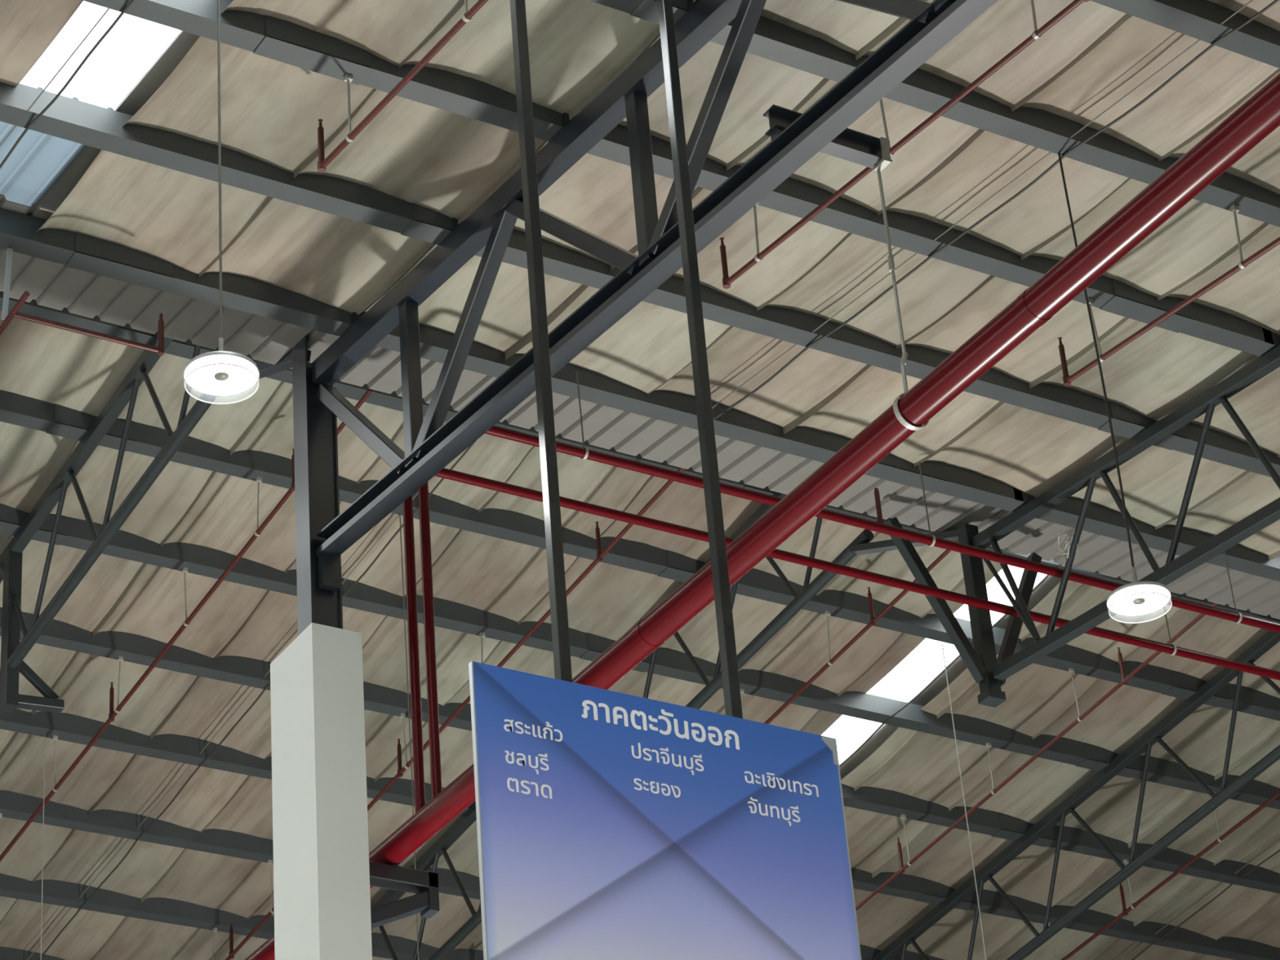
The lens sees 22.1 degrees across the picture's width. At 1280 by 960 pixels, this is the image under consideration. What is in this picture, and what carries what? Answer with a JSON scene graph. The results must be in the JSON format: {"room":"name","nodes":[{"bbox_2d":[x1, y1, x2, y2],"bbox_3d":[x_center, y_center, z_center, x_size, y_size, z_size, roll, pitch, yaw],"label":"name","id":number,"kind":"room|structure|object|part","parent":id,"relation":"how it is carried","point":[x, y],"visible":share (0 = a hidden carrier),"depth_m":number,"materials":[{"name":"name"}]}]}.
{"room":"warehouse interior","nodes":[
{"label":"warehouse interior","id":0,"kind":"room"},
{"bbox_2d":[37,0,233,211],"bbox_3d":[7.949,-7.112,7.851,50.000,3.174,32.300,14,-36,-28],"label":"frame","id":1,"kind":"structure","parent":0,"point":[175,54],"depth_m":17.62,"materials":[{"name":"metal"}]},
{"bbox_2d":[0,86,113,206],"bbox_3d":[-3.409,-1.824,17.994,0.600,0.143,1.210,14,-36,-28],"label":"skylight","id":2,"kind":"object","parent":1,"relation":"attached to","point":[38,160],"depth_m":18.11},
{"bbox_2d":[19,0,182,111],"bbox_3d":[-1.224,-3.451,14.798,0.600,0.723,7.150,14,-36,-28],"label":"skylight","id":3,"kind":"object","parent":1,"relation":"attached to","point":[134,45],"depth_m":17.19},
{"bbox_2d":[0,0,1279,560],"bbox_3d":[8.031,-6.924,7.828,51.714,3.297,32.360,14,-36,-28],"label":"ceiling","id":4,"kind":"structure","parent":0,"point":[446,162],"depth_m":18.40,"materials":[{"name":"metal"}]},
{"bbox_2d":[849,328,1279,707],"bbox_3d":[4.003,-0.723,19.463,1.287,2.401,9.414,14,-36,-28],"label":"roof truss","id":5,"kind":"object","parent":4,"relation":"attached to","point":[991,673],"depth_m":21.23,"materials":[{"name":"metal"}]},
{"bbox_2d":[0,81,1279,476],"bbox_3d":[2.274,-0.595,20.386,29.000,0.173,0.153,14,-36,-28],"label":"roof purlin","id":6,"kind":"structure","parent":5,"relation":"on","point":[68,118],"depth_m":18.76,"materials":[{"name":"paint"}]},
{"bbox_3d":[-1.055,-1.415,18.527,0.600,0.148,0.153,14,-36,-28],"label":"splice plate","id":7,"kind":"part","parent":6,"relation":"part of","materials":[{"name":"paint"}]},
{"bbox_3d":[3.197,-0.354,20.893,0.600,0.148,0.153,14,-36,-28],"label":"splice plate","id":8,"kind":"part","parent":6,"relation":"part of","materials":[{"name":"paint"}]},
{"bbox_2d":[0,208,1279,582],"bbox_3d":[1.626,-0.113,21.334,29.000,0.173,0.153,14,-36,-28],"label":"roof purlin","id":9,"kind":"structure","parent":5,"relation":"on","point":[77,251],"depth_m":20.20,"materials":[{"name":"paint"}]},
{"bbox_2d":[0,247,164,355],"bbox_3d":[-3.506,-0.678,18.909,0.922,0.625,2.001,14,-36,-28],"label":"pipe","id":10,"kind":"object","parent":9,"relation":"hanging from","point":[7,317],"visible":1,"depth_m":18.20,"materials":[{"name":"red metal"}]},
{"bbox_3d":[-2.983,-1.253,18.762,0.600,0.148,0.153,14,-36,-28],"label":"splice plate","id":11,"kind":"part","parent":9,"relation":"part of","materials":[{"name":"paint"}]},
{"bbox_2d":[0,194,1279,619],"bbox_3d":[1.895,0.046,21.922,28.186,0.134,1.020,14,-36,-28],"label":"trim","id":12,"kind":"structure","parent":9,"relation":"attached to","point":[53,285],"depth_m":21.04,"materials":[{"name":"metal"}]},
{"bbox_3d":[1.713,-0.081,21.375,0.600,0.148,0.153,14,-36,-28],"label":"splice plate","id":13,"kind":"part","parent":9,"relation":"part of","materials":[{"name":"paint"}]},
{"bbox_2d":[82,0,1279,356],"bbox_3d":[2.922,-1.077,19.438,29.000,0.173,0.153,14,-36,-28],"label":"roof purlin","id":14,"kind":"structure","parent":5,"relation":"on","point":[277,39],"depth_m":17.76,"materials":[{"name":"paint"}]},
{"bbox_3d":[-1.688,-2.217,16.867,0.600,0.148,0.153,14,-36,-28],"label":"splice plate","id":15,"kind":"part","parent":14,"relation":"part of","materials":[{"name":"paint"}]},
{"bbox_3d":[3.008,-1.045,19.480,0.600,0.148,0.153,14,-36,-28],"label":"splice plate","id":16,"kind":"part","parent":14,"relation":"part of","materials":[{"name":"paint"}]},
{"bbox_3d":[1.893,0.433,22.861,0.100,0.586,1.290,14,-36,-28],"label":"tie plate","id":17,"kind":"part","parent":5,"relation":"part of","materials":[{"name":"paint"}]},
{"bbox_2d":[588,0,1279,226],"bbox_3d":[3.569,-1.559,18.491,29.000,0.173,0.153,14,-36,-28],"label":"roof purlin","id":18,"kind":"structure","parent":5,"relation":"on","point":[771,40],"depth_m":17.50,"materials":[{"name":"paint"}]},
{"bbox_2d":[182,0,259,404],"bbox_3d":[-1.887,-1.625,14.686,0.326,2.847,0.326,14,-36,-28],"label":"lamp","id":19,"kind":"object","parent":18,"relation":"hanging from","point":[220,372],"visible":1,"depth_m":14.00,"materials":[{"name":"grey plastic"}]},
{"bbox_3d":[0.241,-2.380,16.632,0.600,0.148,0.153,14,-36,-28],"label":"splice plate","id":20,"kind":"part","parent":18,"relation":"part of","materials":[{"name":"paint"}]},
{"bbox_2d":[1057,152,1172,623],"bbox_3d":[2.398,-0.566,17.077,0.326,2.822,0.326,14,-36,-28],"label":"lamp","id":21,"kind":"object","parent":18,"relation":"hanging from","point":[1137,597],"visible":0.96,"depth_m":16.43,"materials":[{"name":"grey plastic"}]},
{"bbox_3d":[2.275,0.870,21.958,0.110,1.270,0.100,14,-36,-28],"label":"king post","id":22,"kind":"part","parent":5,"relation":"part of","materials":[{"name":"metal"}]},
{"bbox_3d":[2.323,1.439,21.617,0.140,0.060,0.120,14,-36,-28],"label":"foot plate","id":23,"kind":"part","parent":5,"relation":"part of","materials":[{"name":"paint"}]},
{"bbox_3d":[2.770,0.425,21.268,0.082,0.199,0.167,14,-36,-28],"label":"wire coil","id":24,"kind":"part","parent":5,"relation":"part of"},
{"bbox_2d":[1089,0,1279,68],"bbox_3d":[4.217,-2.041,17.543,29.000,0.173,0.153,14,-36,-28],"label":"roof purlin","id":25,"kind":"structure","parent":5,"relation":"on","point":[1201,20],"depth_m":16.77,"materials":[{"name":"paint"}]},
{"bbox_2d":[0,0,134,168],"bbox_3d":[-1.708,-3.034,15.048,0.076,0.862,8.402,14,-36,-28],"label":"power cable","id":26,"kind":"object","parent":25,"relation":"hanging from","point":[131,2],"visible":1,"depth_m":16.88,"materials":[{"name":"grey plastic"}]},
{"bbox_2d":[317,0,488,173],"bbox_3d":[0.481,-3.376,13.953,0.043,1.194,8.259,14,-36,-28],"label":"pipe","id":27,"kind":"object","parent":25,"relation":"hanging from","point":[322,163],"visible":1,"depth_m":16.48,"materials":[{"name":"red metal"}]},
{"bbox_3d":[-1.497,-1.934,16.862,0.036,0.388,0.032,14,-36,-28],"label":"hanger rod","id":28,"kind":"part","parent":27,"relation":"part of","materials":[{"name":"metal"}]},
{"bbox_3d":[-0.850,-2.416,15.914,0.036,0.388,0.032,14,-36,-28],"label":"hanger rod","id":29,"kind":"part","parent":27,"relation":"part of","materials":[{"name":"metal"}]},
{"bbox_2d":[510,0,572,682],"bbox_3d":[-0.423,-0.803,13.395,0.050,5.537,0.050,14,-36,-28],"label":"tube","id":30,"kind":"object","parent":25,"relation":"hanging from","point":[547,440],"visible":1,"depth_m":13.20,"materials":[{"name":"metal"}]},
{"bbox_2d":[468,661,861,959],"bbox_3d":[0.155,1.870,11.975,1.645,2.376,0.025,14,-36,-28],"label":"hanging sign","id":31,"kind":"object","parent":30,"relation":"hanging from","point":[611,825],"visible":1,"depth_m":12.26,"materials":[{"name":"blue plastic"}]},
{"bbox_2d":[657,0,742,718],"bbox_3d":[0.237,-0.638,13.762,0.050,5.537,0.050,14,-36,-28],"label":"tube","id":32,"kind":"object","parent":25,"relation":"hanging from","point":[723,607],"visible":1,"depth_m":13.63,"materials":[{"name":"metal"}]},
{"bbox_2d":[719,0,1089,288],"bbox_3d":[2.615,-2.843,15.141,0.070,1.194,8.259,14,-36,-28],"label":"pipe","id":33,"kind":"object","parent":25,"relation":"hanging from","point":[1037,33],"visible":0.87,"depth_m":16.94,"materials":[{"name":"red metal"}]},
{"bbox_3d":[0.647,-1.398,18.055,0.040,0.388,0.032,14,-36,-28],"label":"hanger rod","id":34,"kind":"part","parent":33,"relation":"part of","materials":[{"name":"metal"}]},
{"bbox_3d":[1.273,-1.886,17.096,0.040,0.388,0.032,14,-36,-28],"label":"hanger rod","id":35,"kind":"part","parent":33,"relation":"part of","materials":[{"name":"metal"}]},
{"bbox_3d":[1.943,-2.362,16.160,0.041,0.388,0.032,14,-36,-28],"label":"hanger rod","id":36,"kind":"part","parent":33,"relation":"part of","materials":[{"name":"metal"}]},
{"bbox_2d":[711,0,1279,420],"bbox_3d":[2.543,-1.972,17.414,0.076,0.862,8.402,14,-36,-28],"label":"pipe","id":37,"kind":"object","parent":25,"relation":"hanging from","point":[1274,2],"visible":0.94,"depth_m":18.18,"materials":[{"name":"grey plastic"}]},
{"bbox_2d":[1057,204,1279,386],"bbox_3d":[4.655,-2.333,16.276,0.086,1.194,8.259,14,-36,-28],"label":"pipe","id":38,"kind":"object","parent":25,"relation":"hanging from","point":[1067,379],"visible":0.93,"depth_m":18.64,"materials":[{"name":"red metal"}]},
{"bbox_3d":[2.662,-0.895,19.176,0.050,0.388,0.032,14,-36,-28],"label":"hanger rod","id":39,"kind":"part","parent":38,"relation":"part of","materials":[{"name":"metal"}]},
{"bbox_3d":[3.340,-1.370,18.245,0.050,0.388,0.032,14,-36,-28],"label":"hanger rod","id":40,"kind":"part","parent":38,"relation":"part of","materials":[{"name":"metal"}]},
{"bbox_2d":[0,207,1279,959],"bbox_3d":[-8.364,6.312,31.350,51.714,3.117,30.600,14,-36,-28],"label":"ceiling","id":41,"kind":"structure","parent":0,"point":[185,504],"depth_m":26.64,"materials":[{"name":"metal"}]},
{"bbox_2d":[0,331,217,713],"bbox_3d":[-5.097,1.703,24.584,0.522,2.020,10.171,14,-36,-28],"label":"roof truss","id":42,"kind":"object","parent":41,"relation":"attached to","point":[13,651],"visible":0.85,"depth_m":22.94,"materials":[{"name":"metal"}]},
{"bbox_3d":[-4.523,1.076,23.536,0.100,1.260,0.120,14,-36,-28],"label":"drop post","id":43,"kind":"part","parent":42,"relation":"part of","materials":[{"name":"metal"}]},
{"bbox_2d":[212,467,684,959],"bbox_3d":[-2.300,2.651,26.813,0.086,1.331,10.803,14,-36,-28],"label":"pipe","id":44,"kind":"object","parent":41,"relation":"attached to","point":[600,554],"visible":0.59,"depth_m":25.57,"materials":[{"name":"red metal"}]},
{"bbox_3d":[-3.746,4.143,28.779,0.049,0.448,0.032,14,-36,-28],"label":"hanger rod","id":45,"kind":"part","parent":44,"relation":"part of","materials":[{"name":"metal"}]},
{"bbox_3d":[-3.151,3.451,27.945,0.049,0.448,0.032,14,-36,-28],"label":"hanger rod","id":46,"kind":"part","parent":44,"relation":"part of","materials":[{"name":"metal"}]},
{"bbox_3d":[-1.895,2.077,26.303,0.048,0.448,0.032,14,-36,-28],"label":"hanger rod","id":47,"kind":"part","parent":44,"relation":"part of","materials":[{"name":"metal"}]},
{"bbox_3d":[-1.223,1.384,25.483,0.048,0.448,0.032,14,-36,-28],"label":"hanger rod","id":48,"kind":"part","parent":44,"relation":"part of","materials":[{"name":"metal"}]},
{"bbox_2d":[370,491,873,959],"bbox_3d":[-1.098,2.880,27.060,0.165,2.069,10.479,14,-36,-28],"label":"roof truss","id":49,"kind":"object","parent":41,"relation":"attached to","point":[431,856],"visible":0.39,"depth_m":24.84,"materials":[{"name":"metal"}]},
{"bbox_2d":[0,946,65,959],"bbox_3d":[-4.260,4.595,29.799,29.000,0.173,0.153,14,-36,-28],"label":"roof purlin","id":50,"kind":"structure","parent":49,"relation":"on","point":[6,953],"depth_m":29.06,"materials":[{"name":"paint"}]},
{"bbox_2d":[0,873,484,959],"bbox_3d":[-3.629,3.905,28.975,29.000,0.173,0.153,14,-36,-28],"label":"roof purlin","id":51,"kind":"structure","parent":49,"relation":"on","point":[62,893],"depth_m":28.62,"materials":[{"name":"paint"}]},
{"bbox_2d":[0,790,944,959],"bbox_3d":[-3.004,3.221,28.158,29.000,0.173,0.153,14,-36,-28],"label":"roof purlin","id":52,"kind":"structure","parent":49,"relation":"on","point":[13,805],"depth_m":27.54,"materials":[{"name":"paint"}]},
{"bbox_3d":[2.179,4.525,31.035,0.600,0.148,0.153,14,-36,-28],"label":"splice plate","id":53,"kind":"part","parent":52,"relation":"part of","materials":[{"name":"paint"}]},
{"bbox_2d":[839,564,1062,767],"bbox_3d":[0.786,3.419,29.089,0.025,0.990,10.004,14,-36,-28],"label":"power cable","id":54,"kind":"object","parent":52,"relation":"hanging from","point":[1060,565],"visible":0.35,"depth_m":27.09,"materials":[{"name":"grey plastic"}]},
{"bbox_2d":[0,503,1279,809],"bbox_3d":[-1.107,1.147,25.679,29.000,0.173,0.153,14,-36,-28],"label":"roof purlin","id":55,"kind":"structure","parent":49,"relation":"on","point":[72,532],"depth_m":26.30,"materials":[{"name":"paint"}]},
{"bbox_3d":[-4.478,0.315,23.796,0.600,0.148,0.153,14,-36,-28],"label":"splice plate","id":56,"kind":"part","parent":55,"relation":"part of","materials":[{"name":"paint"}]},
{"bbox_3d":[-0.192,1.385,26.181,0.600,0.148,0.153,14,-36,-28],"label":"splice plate","id":57,"kind":"part","parent":55,"relation":"part of","materials":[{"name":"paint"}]},
{"bbox_3d":[4.077,2.451,28.557,0.600,0.148,0.153,14,-36,-28],"label":"splice plate","id":58,"kind":"part","parent":55,"relation":"part of","materials":[{"name":"paint"}]},
{"bbox_2d":[0,390,1279,720],"bbox_3d":[-0.486,0.468,24.869,29.000,0.173,0.153,14,-36,-28],"label":"roof purlin","id":59,"kind":"structure","parent":49,"relation":"on","point":[15,409],"depth_m":24.93,"materials":[{"name":"paint"}]},
{"bbox_3d":[-3.857,-0.363,22.986,0.600,0.148,0.153,14,-36,-28],"label":"splice plate","id":60,"kind":"part","parent":59,"relation":"part of","materials":[{"name":"paint"}]},
{"bbox_2d":[399,513,418,959],"bbox_3d":[-1.612,2.096,23.059,0.021,4.326,0.009,14,-36,-28],"label":"wire","id":61,"kind":"object","parent":59,"relation":"hanging from","point":[399,513],"visible":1,"depth_m":23.38,"materials":[{"name":"grey"}]},
{"bbox_3d":[0.428,0.707,25.371,0.600,0.148,0.153,14,-36,-28],"label":"splice plate","id":62,"kind":"part","parent":59,"relation":"part of","materials":[{"name":"paint"}]},
{"bbox_2d":[942,644,986,959],"bbox_3d":[2.614,3.183,25.459,0.021,4.321,0.009,14,-36,-28],"label":"wire","id":63,"kind":"object","parent":59,"relation":"hanging from","point":[942,644],"visible":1,"depth_m":25.83,"materials":[{"name":"metal"}]},
{"bbox_3d":[4.697,1.772,27.746,0.600,0.148,0.153,14,-36,-28],"label":"splice plate","id":64,"kind":"part","parent":59,"relation":"part of","materials":[{"name":"paint"}]},
{"bbox_2d":[0,607,1279,893],"bbox_3d":[-1.747,1.847,26.517,29.000,0.173,0.153,14,-36,-28],"label":"roof purlin","id":65,"kind":"structure","parent":49,"relation":"on","point":[136,649],"depth_m":28.46,"materials":[{"name":"paint"}]},
{"bbox_3d":[-5.119,1.016,24.634,0.600,0.148,0.153,14,-36,-28],"label":"splice plate","id":66,"kind":"part","parent":65,"relation":"part of","materials":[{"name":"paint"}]},
{"bbox_2d":[26,440,475,959],"bbox_3d":[-3.608,2.310,26.651,0.076,1.018,10.004,14,-36,-28],"label":"power cable","id":67,"kind":"object","parent":65,"relation":"hanging from","point":[469,446],"visible":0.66,"depth_m":26.52,"materials":[{"name":"grey plastic"}]},
{"bbox_3d":[3.436,3.152,29.394,0.600,0.148,0.153,14,-36,-28],"label":"splice plate","id":68,"kind":"part","parent":65,"relation":"part of","materials":[{"name":"paint"}]},
{"bbox_2d":[0,708,1279,959],"bbox_3d":[-2.368,2.526,27.327,29.000,0.173,0.153,14,-36,-28],"label":"roof purlin","id":69,"kind":"structure","parent":49,"relation":"on","point":[68,727],"depth_m":29.68,"materials":[{"name":"paint"}]},
{"bbox_2d":[40,734,45,959],"bbox_3d":[-4.581,3.718,24.993,0.021,3.967,0.009,14,-36,-28],"label":"wire","id":70,"kind":"object","parent":69,"relation":"hanging from","point":[44,735],"visible":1,"depth_m":25.51,"materials":[{"name":"metal"}]},
{"bbox_2d":[0,388,373,862],"bbox_3d":[-4.503,2.191,25.737,0.072,1.331,10.503,14,-36,-28],"label":"pipe","id":71,"kind":"object","parent":69,"relation":"hanging from","point":[112,715],"visible":0.94,"depth_m":24.45,"materials":[{"name":"red metal"}]},
{"bbox_3d":[-4.638,2.226,25.933,0.040,0.448,0.032,14,-36,-28],"label":"hanger rod","id":72,"kind":"part","parent":71,"relation":"part of","materials":[{"name":"metal"}]},
{"bbox_3d":[-3.994,1.553,25.136,0.039,0.448,0.032,14,-36,-28],"label":"hanger rod","id":73,"kind":"part","parent":71,"relation":"part of","materials":[{"name":"metal"}]},
{"bbox_3d":[-3.376,0.847,24.286,0.038,0.448,0.032,14,-36,-28],"label":"hanger rod","id":74,"kind":"part","parent":71,"relation":"part of","materials":[{"name":"metal"}]},
{"bbox_3d":[-2.733,0.174,23.487,0.038,0.448,0.032,14,-36,-28],"label":"hanger rod","id":75,"kind":"part","parent":71,"relation":"part of","materials":[{"name":"metal"}]},
{"bbox_3d":[-1.454,2.764,27.829,0.600,0.148,0.153,14,-36,-28],"label":"splice plate","id":76,"kind":"part","parent":69,"relation":"part of","materials":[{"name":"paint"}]},
{"bbox_2d":[740,541,959,724],"bbox_3d":[-0.200,3.175,27.982,0.083,1.331,10.803,14,-36,-28],"label":"pipe","id":77,"kind":"object","parent":69,"relation":"hanging from","point":[873,620],"visible":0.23,"depth_m":25.53,"materials":[{"name":"red metal"}]},
{"bbox_3d":[0.847,1.901,26.635,0.047,0.448,0.032,14,-36,-28],"label":"hanger rod","id":78,"kind":"part","parent":77,"relation":"part of","materials":[{"name":"metal"}]},
{"bbox_3d":[1.497,1.230,25.841,0.048,0.448,0.032,14,-36,-28],"label":"hanger rod","id":79,"kind":"part","parent":77,"relation":"part of","materials":[{"name":"metal"}]},
{"bbox_3d":[2.815,3.830,30.205,0.600,0.148,0.153,14,-36,-28],"label":"splice plate","id":80,"kind":"part","parent":69,"relation":"part of","materials":[{"name":"paint"}]},
{"bbox_2d":[855,602,1217,911],"bbox_3d":[2.149,3.491,28.838,0.062,1.331,11.703,14,-36,-28],"label":"pipe","id":81,"kind":"object","parent":69,"relation":"hanging from","point":[1124,679],"visible":0.79,"depth_m":27.37,"materials":[{"name":"red metal"}]},
{"bbox_3d":[2.328,3.131,28.654,0.036,0.448,0.032,14,-36,-28],"label":"hanger rod","id":82,"kind":"part","parent":81,"relation":"part of","materials":[{"name":"metal"}]},
{"bbox_3d":[2.990,2.436,27.828,0.037,0.448,0.032,14,-36,-28],"label":"hanger rod","id":83,"kind":"part","parent":81,"relation":"part of","materials":[{"name":"metal"}]},
{"bbox_3d":[3.589,1.752,27.005,0.038,0.448,0.032,14,-36,-28],"label":"hanger rod","id":84,"kind":"part","parent":81,"relation":"part of","materials":[{"name":"metal"}]},
{"bbox_2d":[1048,791,1279,959],"bbox_3d":[4.223,4.069,30.093,0.051,1.331,11.503,14,-36,-28],"label":"pipe","id":85,"kind":"object","parent":69,"relation":"hanging from","point":[1125,910],"visible":0.91,"depth_m":29.46,"materials":[{"name":"red metal"}]},
{"bbox_3d":[3.848,4.344,30.655,0.036,0.448,0.032,14,-36,-28],"label":"hanger rod","id":86,"kind":"part","parent":85,"relation":"part of","materials":[{"name":"metal"}]},
{"bbox_3d":[4.460,3.664,29.840,0.036,0.448,0.032,14,-36,-28],"label":"hanger rod","id":87,"kind":"part","parent":85,"relation":"part of","materials":[{"name":"metal"}]},
{"bbox_3d":[5.107,2.965,29.006,0.036,0.448,0.032,14,-36,-28],"label":"hanger rod","id":88,"kind":"part","parent":85,"relation":"part of","materials":[{"name":"metal"}]},
{"bbox_2d":[0,291,1279,623],"bbox_3d":[0.084,-0.155,24.124,29.000,0.173,0.153,14,-36,-28],"label":"roof purlin","id":89,"kind":"structure","parent":49,"relation":"on","point":[185,349],"depth_m":23.02,"materials":[{"name":"paint"}]},
{"bbox_3d":[-3.288,-0.986,22.241,0.600,0.148,0.153,14,-36,-28],"label":"splice plate","id":90,"kind":"part","parent":89,"relation":"part of","materials":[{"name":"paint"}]},
{"bbox_3d":[0.998,0.084,24.626,0.600,0.148,0.153,14,-36,-28],"label":"splice plate","id":91,"kind":"part","parent":89,"relation":"part of","materials":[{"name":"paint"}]},
{"bbox_3d":[5.267,1.150,27.002,0.600,0.148,0.153,14,-36,-28],"label":"splice plate","id":92,"kind":"part","parent":89,"relation":"part of","materials":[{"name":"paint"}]},
{"bbox_2d":[871,630,1279,959],"bbox_3d":[3.165,3.951,29.442,0.165,2.069,10.459,14,-36,-28],"label":"roof truss","id":93,"kind":"object","parent":41,"relation":"attached to","point":[1144,743],"visible":0.95,"depth_m":28.28,"materials":[{"name":"metal"}]},
{"bbox_2d":[1120,839,1279,959],"bbox_3d":[4.887,4.431,31.379,0.076,1.018,10.004,14,-36,-28],"label":"power cable","id":94,"kind":"object","parent":41,"relation":"attached to","point":[1278,851],"visible":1,"depth_m":30.81,"materials":[{"name":"grey plastic"}]},
{"bbox_2d":[839,575,1061,779],"bbox_3d":[-8.462,6.132,31.398,50.000,3.008,30.600,14,-36,-28],"label":"ceiling","id":95,"kind":"structure","parent":0,"point":[953,671],"depth_m":27.64,"materials":[{"name":"metal"}]},
{"bbox_2d":[821,564,1049,764],"bbox_3d":[1.402,2.530,28.445,0.540,1.236,12.400,14,-36,-28],"label":"skylight","id":96,"kind":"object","parent":95,"relation":"attached to","point":[926,662],"depth_m":27.37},
{"bbox_3d":[0.841,9.710,13.076,50.000,0.100,63.000,14,-36,-28],"label":"floor","id":97,"kind":"structure","parent":0,"visible":0},
{"bbox_2d":[255,334,342,635],"bbox_3d":[-1.748,4.647,17.050,0.203,13.012,1.063,14,-36,-28],"label":"steel column","id":98,"kind":"structure","parent":97,"relation":"on","point":[319,584],"depth_m":19.34,"materials":[{"name":"metal"}]},
{"bbox_2d":[270,622,372,959],"bbox_3d":[-1.503,5.548,16.313,0.320,10.680,0.550,14,-36,-28],"label":"column","id":99,"kind":"structure","parent":98,"relation":"attached to","point":[322,895],"depth_m":18.37,"materials":[{"name":"white paint"}]},
{"bbox_2d":[368,861,439,928],"bbox_3d":[-1.483,2.444,18.723,0.699,0.501,0.120,14,-36,-28],"label":"bracket","id":100,"kind":"object","parent":99,"relation":"attached to","point":[424,884],"visible":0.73,"depth_m":18.82,"materials":[{"name":"metal"}]},
{"bbox_3d":[-1.489,2.275,18.831,0.680,0.100,0.120,14,-36,-28],"label":"arm","id":101,"kind":"part","parent":100,"relation":"part of","materials":[{"name":"metal"}]},
{"bbox_3d":[-1.220,2.401,18.942,0.060,0.240,0.120,14,-36,-28],"label":"plate","id":102,"kind":"part","parent":100,"relation":"part of","materials":[{"name":"metal"}]},
{"bbox_2d":[311,0,998,556],"bbox_3d":[0.281,-1.814,16.305,0.120,2.143,8.314,14,-36,-28],"label":"roof truss","id":103,"kind":"object","parent":98,"relation":"attached to","point":[430,445],"visible":1,"depth_m":16.91,"materials":[{"name":"metal"}]},
{"bbox_2d":[763,104,892,171],"bbox_3d":[0.915,-1.602,15.745,0.680,0.235,0.105,14,-36,-28],"label":"beam","id":104,"kind":"structure","parent":103,"relation":"on","point":[851,145],"depth_m":15.83,"materials":[{"name":"metal"}]},
{"bbox_2d":[244,72,1279,959],"bbox_3d":[-1.471,1.571,19.240,0.186,1.518,21.500,14,-36,-28],"label":"pipe","id":105,"kind":"object","parent":104,"relation":"hanging from","point":[1259,116],"visible":0.85,"depth_m":15.10,"materials":[{"name":"red metal"}]},
{"bbox_2d":[402,371,1279,813],"bbox_3d":[5.137,2.111,22.645,14.811,2.794,0.819,14,-36,-28],"label":"pipe","id":106,"kind":"object","parent":105,"relation":"attached to","point":[584,453],"visible":0.83,"depth_m":19.96,"materials":[{"name":"red metal"}]},
{"bbox_3d":[-0.361,-0.423,19.834,0.020,0.551,0.010,14,-36,-28],"label":"hanger rod","id":107,"kind":"part","parent":106,"relation":"part of","materials":[{"name":"grey metal"}]},
{"bbox_3d":[1.833,0.124,21.055,0.020,0.551,0.010,14,-36,-28],"label":"hanger rod","id":108,"kind":"part","parent":106,"relation":"part of","materials":[{"name":"grey metal"}]},
{"bbox_3d":[4.010,0.668,22.267,0.020,0.551,0.010,14,-36,-28],"label":"hanger rod","id":109,"kind":"part","parent":106,"relation":"part of","materials":[{"name":"grey metal"}]},
{"bbox_2d":[417,467,1279,799],"bbox_3d":[5.044,2.186,22.779,14.811,2.817,0.076,14,-36,-28],"label":"pipe","id":110,"kind":"object","parent":105,"relation":"attached to","point":[423,492],"visible":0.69,"depth_m":20.39,"materials":[{"name":"red metal"}]},
{"bbox_3d":[3.623,0.892,22.609,0.020,0.574,0.010,14,-36,-28],"label":"hanger rod","id":111,"kind":"part","parent":110,"relation":"part of","materials":[{"name":"grey metal"}]},
{"bbox_3d":[1.196,-1.060,15.628,0.026,1.113,0.026,1,-31,-10],"label":"hanger rod","id":112,"kind":"part","parent":105,"relation":"part of","materials":[{"name":"metal"}]}
]}

